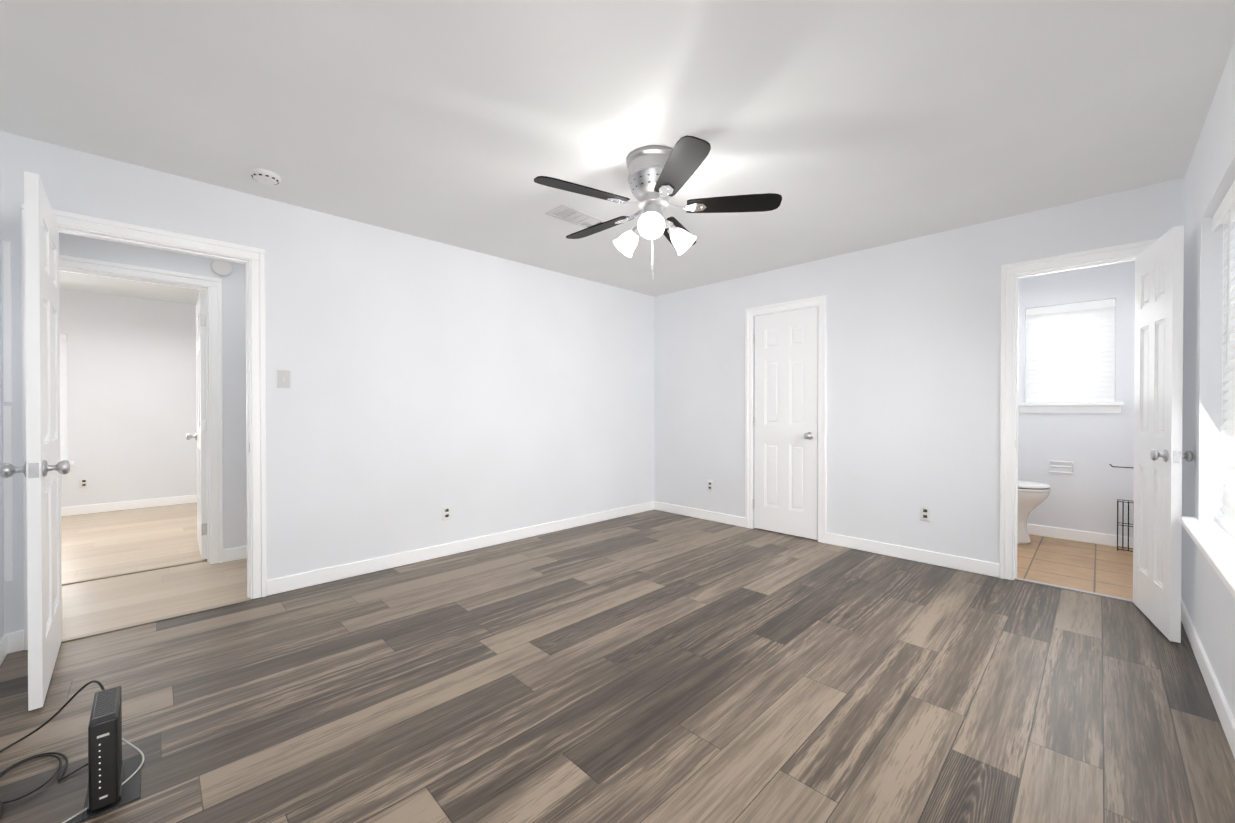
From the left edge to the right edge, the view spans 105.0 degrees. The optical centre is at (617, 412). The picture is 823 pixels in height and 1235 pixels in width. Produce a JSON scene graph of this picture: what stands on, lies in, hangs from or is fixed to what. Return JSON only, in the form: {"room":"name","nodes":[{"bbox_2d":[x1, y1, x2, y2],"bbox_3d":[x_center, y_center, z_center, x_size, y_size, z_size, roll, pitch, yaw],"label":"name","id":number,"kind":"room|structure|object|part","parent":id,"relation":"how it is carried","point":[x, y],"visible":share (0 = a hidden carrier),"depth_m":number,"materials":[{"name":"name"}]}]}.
{"room":"empty bedroom","nodes":[
{"label":"empty bedroom","id":0,"kind":"room"},
{"bbox_2d":[0,218,3,639],"bbox_3d":[-1.520,-0.082,0.751,0.120,2.440,4.214,0,1,-45],"label":"wall","id":1,"kind":"structure","parent":0,"point":[1,566],"depth_m":2.19,"materials":[{"name":"paint"}]},
{"bbox_2d":[0,631,19,665],"bbox_3d":[-1.493,1.090,0.837,0.030,0.095,3.900,0,1,-45],"label":"baseboard","id":2,"kind":"structure","parent":1,"relation":"attached to","point":[10,643],"depth_m":2.22,"materials":[{"name":"white wood"}]},
{"bbox_2d":[59,289,196,506],"bbox_3d":[-5.684,-0.113,5.501,4.240,2.440,0.180,0,1,-45],"label":"wall","id":3,"kind":"structure","parent":0,"point":[131,387],"depth_m":5.44,"materials":[{"name":"paint"}]},
{"bbox_2d":[60,334,67,460],"bbox_3d":[-6.323,-0.159,4.867,0.900,1.380,0.157,0,1,-45],"label":"window","id":4,"kind":"structure","parent":3,"relation":"in","point":[63,404],"depth_m":5.13,"materials":[{"name":"white plastic"}]},
{"bbox_3d":[-6.356,-0.159,4.900,0.900,1.380,0.065,0,1,-44],"label":"frame","id":5,"kind":"part","parent":4,"relation":"part of","materials":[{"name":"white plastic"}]},
{"bbox_2d":[79,478,88,488],"bbox_3d":[-5.858,0.769,5.203,0.070,0.114,0.009,0,1,-45],"label":"outlet","id":6,"kind":"object","parent":3,"relation":"attached to","point":[83,482],"visible":1,"depth_m":5.20,"materials":[{"name":"white plastic"}]},
{"bbox_2d":[61,495,196,515],"bbox_3d":[-5.617,1.060,5.440,4.000,0.095,0.012,0,1,-45],"label":"baseboard","id":7,"kind":"structure","parent":3,"relation":"attached to","point":[98,508],"depth_m":5.42,"materials":[{"name":"white wood"}]},
{"bbox_2d":[59,271,205,304],"bbox_3d":[-4.601,-1.376,4.391,4.240,0.100,3.270,0,1,-45],"label":"ceiling","id":8,"kind":"structure","parent":0,"point":[100,284],"depth_m":5.07,"materials":[{"name":"paint"}]},
{"bbox_2d":[59,232,246,562],"bbox_3d":[-3.413,-0.098,3.190,4.000,2.440,0.120,0,1,-45],"label":"wall","id":9,"kind":"structure","parent":0,"point":[234,408],"depth_m":3.58,"materials":[{"name":"paint"}]},
{"bbox_2d":[59,255,222,563],"bbox_3d":[-3.322,0.062,3.281,0.893,2.119,0.158,0,1,-45],"label":"door frame","id":10,"kind":"structure","parent":9,"relation":"attached to","point":[216,432],"depth_m":3.51,"materials":[{"name":"white wood"}]},
{"bbox_2d":[186,292,206,559],"bbox_3d":[-3.374,0.096,3.844,0.173,2.020,0.748,0,1,-44],"label":"door","id":11,"kind":"structure","parent":9,"relation":"in","point":[200,436],"depth_m":3.58,"materials":[{"name":"white wood"}]},
{"bbox_2d":[211,259,232,275],"bbox_3d":[-2.949,-1.085,3.533,0.126,0.126,0.033,0,1,-45],"label":"smoke detector","id":12,"kind":"object","parent":9,"relation":"attached to","point":[221,268],"visible":0.85,"depth_m":3.52,"materials":[{"name":"white plastic"}]},
{"bbox_2d":[223,546,246,561],"bbox_3d":[-2.342,1.068,4.158,1.726,0.095,0.012,0,1,-45],"label":"baseboard","id":13,"kind":"structure","parent":9,"relation":"attached to","point":[236,553],"depth_m":3.59,"materials":[{"name":"white wood"}]},
{"bbox_2d":[0,131,653,633],"bbox_3d":[-1.266,-0.102,3.870,4.855,2.440,0.120,0,1,-45],"label":"wall","id":14,"kind":"structure","parent":0,"point":[482,393],"depth_m":3.46,"materials":[{"name":"paint"}]},
{"bbox_2d":[2,241,12,581],"bbox_3d":[-2.853,-0.007,2.218,0.026,1.590,0.012,0,1,-45],"label":"trim","id":15,"kind":"structure","parent":14,"relation":"attached to","point":[7,419],"depth_m":2.21,"materials":[{"name":"white wood"}]},
{"bbox_2d":[0,171,69,710],"bbox_3d":[-2.476,0.107,2.052,0.778,2.020,0.173,0,1,44],"label":"hall door","id":16,"kind":"structure","parent":14,"relation":"in","point":[43,468],"depth_m":1.82,"materials":[{"name":"white wood"}]},
{"bbox_2d":[21,203,266,649],"bbox_3d":[-2.536,0.066,2.623,0.933,2.119,0.158,0,1,-45],"label":"door frame","id":17,"kind":"structure","parent":14,"relation":"attached to","point":[256,256],"depth_m":2.86,"materials":[{"name":"white wood"}]},
{"bbox_2d":[277,370,290,388],"bbox_3d":[-2.088,-0.212,2.967,0.072,0.116,0.014,0,1,-45],"label":"toggle light switch","id":18,"kind":"object","parent":14,"relation":"attached to","point":[283,378],"visible":1,"depth_m":2.97,"materials":[{"name":"white plastic"}]},
{"bbox_2d":[442,505,450,520],"bbox_3d":[-1.337,0.784,3.715,0.070,0.114,0.009,0,1,-45],"label":"outlet","id":19,"kind":"object","parent":14,"relation":"attached to","point":[446,512],"visible":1,"depth_m":3.71,"materials":[{"name":"white plastic"}]},
{"bbox_2d":[266,501,655,595],"bbox_3d":[-0.865,1.068,4.179,3.621,0.095,0.012,0,1,-45],"label":"baseboard","id":20,"kind":"structure","parent":14,"relation":"attached to","point":[302,580],"depth_m":3.63,"materials":[{"name":"white wood"}]},
{"bbox_2d":[0,502,1234,822],"bbox_3d":[-1.337,1.147,3.946,8.250,0.060,8.504,0,1,-45],"label":"floor","id":21,"kind":"structure","parent":0,"point":[654,665],"depth_m":1.94,"materials":[{"name":"grey plastic"}]},
{"bbox_2d":[0,680,143,822],"bbox_3d":[-1.713,1.004,1.398,0.448,0.260,0.813,0,1,-45],"label":"modem","id":22,"kind":"object","parent":21,"relation":"on","point":[114,779],"visible":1,"depth_m":1.37,"materials":[{"name":"black plastic"}]},
{"bbox_2d":[62,559,206,584],"bbox_3d":[-3.374,1.117,3.341,0.745,0.007,0.040,0,1,-45],"label":"threshold","id":23,"kind":"object","parent":21,"relation":"on","point":[120,574],"depth_m":3.31,"materials":[{"name":"beige wood"}]},
{"bbox_2d":[61,598,251,642],"bbox_3d":[-2.487,1.122,2.581,0.785,0.007,0.042,0,1,-45],"label":"threshold","id":24,"kind":"object","parent":21,"relation":"on","point":[148,621],"depth_m":2.55,"materials":[{"name":"beige wood"}]},
{"bbox_2d":[1017,480,1050,543],"bbox_3d":[3.363,0.666,4.219,0.430,0.898,0.735,0,1,-45],"label":"toilet","id":25,"kind":"object","parent":21,"relation":"on","point":[1032,496],"visible":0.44,"depth_m":3.98,"materials":[{"name":"white ceramic"}]},
{"bbox_3d":[3.430,0.626,4.150,0.382,0.059,0.543,0,1,-44],"label":"seat","id":26,"kind":"part","parent":25,"relation":"part of","materials":[{"name":"white plastic"}]},
{"bbox_2d":[1015,578,1132,602],"bbox_3d":[2.895,1.120,3.000,0.040,0.006,0.585,0,1,-45],"label":"threshold","id":27,"kind":"object","parent":21,"relation":"on","point":[1081,591],"visible":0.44,"depth_m":2.99,"materials":[{"name":"beige wood"}]},
{"bbox_2d":[1109,464,1133,551],"bbox_3d":[4.136,0.771,3.847,0.117,0.694,0.203,0,1,-45],"label":"toilet paper stand","id":28,"kind":"object","parent":21,"relation":"on","point":[1123,523],"visible":0.44,"depth_m":3.85,"materials":[{"name":"black metal"}]},
{"bbox_2d":[0,0,1234,296],"bbox_3d":[0.169,-1.363,2.402,4.855,0.100,4.214,0,1,-45],"label":"ceiling","id":29,"kind":"structure","parent":0,"point":[844,126],"depth_m":2.03,"materials":[{"name":"paint"}]},
{"bbox_2d":[250,168,280,184],"bbox_3d":[-1.940,-1.295,2.611,0.138,0.039,0.138,0,1,-45],"label":"smoke detector","id":30,"kind":"object","parent":29,"relation":"attached to","point":[264,176],"visible":1,"depth_m":2.58,"materials":[{"name":"white plastic"}]},
{"bbox_2d":[545,205,604,227],"bbox_3d":[-0.280,-1.314,3.191,0.370,0.008,0.190,0,1,-45],"label":"ceiling vent","id":31,"kind":"object","parent":29,"relation":"in","point":[572,216],"visible":0.92,"depth_m":3.18,"materials":[{"name":"white metal"}]},
{"bbox_2d":[534,135,781,278],"bbox_3d":[0.151,-0.999,2.484,1.233,0.630,1.198,0,1,-45],"label":"ceiling fan","id":32,"kind":"object","parent":29,"relation":"hanging from","point":[659,176],"visible":1,"depth_m":2.36,"materials":[{"name":"silver metal"}]},
{"bbox_2d":[654,177,1184,580],"bbox_3d":[1.857,-0.104,4.070,0.120,2.440,4.214,0,1,-45],"label":"wall","id":33,"kind":"structure","parent":0,"point":[913,367],"depth_m":3.68,"materials":[{"name":"paint"}]},
{"bbox_2d":[656,501,744,526],"bbox_3d":[0.843,1.063,5.016,0.012,0.095,1.152,0,1,-45],"label":"baseboard","id":34,"kind":"structure","parent":33,"relation":"attached to","point":[687,511],"depth_m":4.96,"materials":[{"name":"white wood"}]},
{"bbox_2d":[707,480,712,490],"bbox_3d":[0.955,0.751,4.902,0.009,0.114,0.070,0,1,-45],"label":"outlet","id":35,"kind":"object","parent":33,"relation":"attached to","point":[709,485],"visible":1,"depth_m":4.90,"materials":[{"name":"white plastic"}]},
{"bbox_2d":[753,307,817,539],"bbox_3d":[1.536,0.092,4.346,0.173,2.020,0.614,0,1,-45],"label":"closet door","id":36,"kind":"structure","parent":33,"relation":"in","point":[785,425],"depth_m":4.31,"materials":[{"name":"white wood"}]},
{"bbox_2d":[745,295,826,543],"bbox_3d":[1.563,0.083,4.370,0.126,2.063,0.659,0,1,-45],"label":"door frame","id":37,"kind":"structure","parent":33,"relation":"attached to","point":[789,310],"depth_m":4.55,"materials":[{"name":"white wood"}]},
{"bbox_2d":[826,533,999,577],"bbox_3d":[2.194,1.072,3.641,0.012,0.095,1.163,0,1,-45],"label":"baseboard","id":38,"kind":"structure","parent":33,"relation":"attached to","point":[924,556],"depth_m":3.56,"materials":[{"name":"white wood"}]},
{"bbox_2d":[920,505,930,521],"bbox_3d":[2.296,0.751,3.536,0.009,0.114,0.070,0,1,-45],"label":"outlet","id":39,"kind":"object","parent":33,"relation":"attached to","point":[925,513],"visible":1,"depth_m":3.53,"materials":[{"name":"white plastic"}]},
{"bbox_2d":[1000,239,1157,579],"bbox_3d":[2.905,0.064,3.004,0.158,2.119,0.733,0,1,-45],"label":"door frame","id":40,"kind":"structure","parent":33,"relation":"attached to","point":[1008,271],"depth_m":3.18,"materials":[{"name":"white wood"}]},
{"bbox_2d":[1133,226,1192,642],"bbox_3d":[2.882,0.104,2.538,0.138,2.020,0.584,0,0,35],"label":"bathroom door","id":41,"kind":"structure","parent":33,"relation":"in","point":[1158,400],"depth_m":2.45,"materials":[{"name":"white wood"}]},
{"bbox_2d":[1018,261,1134,536],"bbox_3d":[3.938,-0.105,4.327,0.180,2.440,1.664,0,1,-45],"label":"wall","id":42,"kind":"structure","parent":0,"point":[1090,491],"depth_m":4.09,"materials":[{"name":"paint"}]},
{"bbox_2d":[1049,460,1073,473],"bbox_3d":[3.943,0.480,4.212,0.048,0.112,0.164,0,1,-45],"label":"toilet paper holder","id":43,"kind":"object","parent":42,"relation":"attached to","point":[1071,467],"visible":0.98,"depth_m":4.19,"materials":[{"name":"white ceramic"}]},
{"bbox_2d":[1026,299,1115,402],"bbox_3d":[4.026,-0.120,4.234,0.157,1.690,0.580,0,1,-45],"label":"bathroom window","id":44,"kind":"structure","parent":42,"relation":"in","point":[1070,352],"depth_m":4.18,"materials":[{"name":"white plastic"}]},
{"bbox_2d":[1018,402,1123,412],"bbox_3d":[3.980,-0.046,4.189,0.155,0.093,0.670,0,1,-45],"label":"sill","id":45,"kind":"structure","parent":42,"relation":"attached to","point":[1086,407],"depth_m":4.13,"materials":[{"name":"white wood"}]},
{"bbox_2d":[1027,524,1132,547],"bbox_3d":[3.855,1.067,4.284,0.012,0.095,1.320,0,1,-45],"label":"baseboard","id":46,"kind":"structure","parent":42,"relation":"attached to","point":[1079,535],"depth_m":4.11,"materials":[{"name":"white wood"}]},
{"bbox_2d":[1181,41,1234,718],"bbox_3d":[2.194,-0.087,1.558,6.550,2.440,0.200,0,1,-45],"label":"wall","id":47,"kind":"structure","parent":0,"point":[1208,598],"depth_m":2.18,"materials":[{"name":"paint"}]},
{"bbox_2d":[1179,516,1234,597],"bbox_3d":[2.083,0.546,1.548,1.920,0.093,0.175,0,1,-45],"label":"sill","id":48,"kind":"structure","parent":47,"relation":"attached to","point":[1214,541],"depth_m":1.79,"materials":[{"name":"white wood"}]},
{"bbox_2d":[1181,598,1234,757],"bbox_3d":[1.515,1.088,1.048,4.615,0.095,0.014,0,1,-45],"label":"baseboard","id":49,"kind":"structure","parent":47,"relation":"attached to","point":[1227,720],"depth_m":1.89,"materials":[{"name":"white wood"}]},
{"bbox_2d":[1212,180,1234,538],"bbox_3d":[2.136,-0.197,1.489,1.830,1.400,0.154,0,1,-45],"label":"bedroom window","id":50,"kind":"structure","parent":47,"relation":"in","point":[1224,213],"depth_m":2.03,"materials":[{"name":"white plastic"}]}
]}

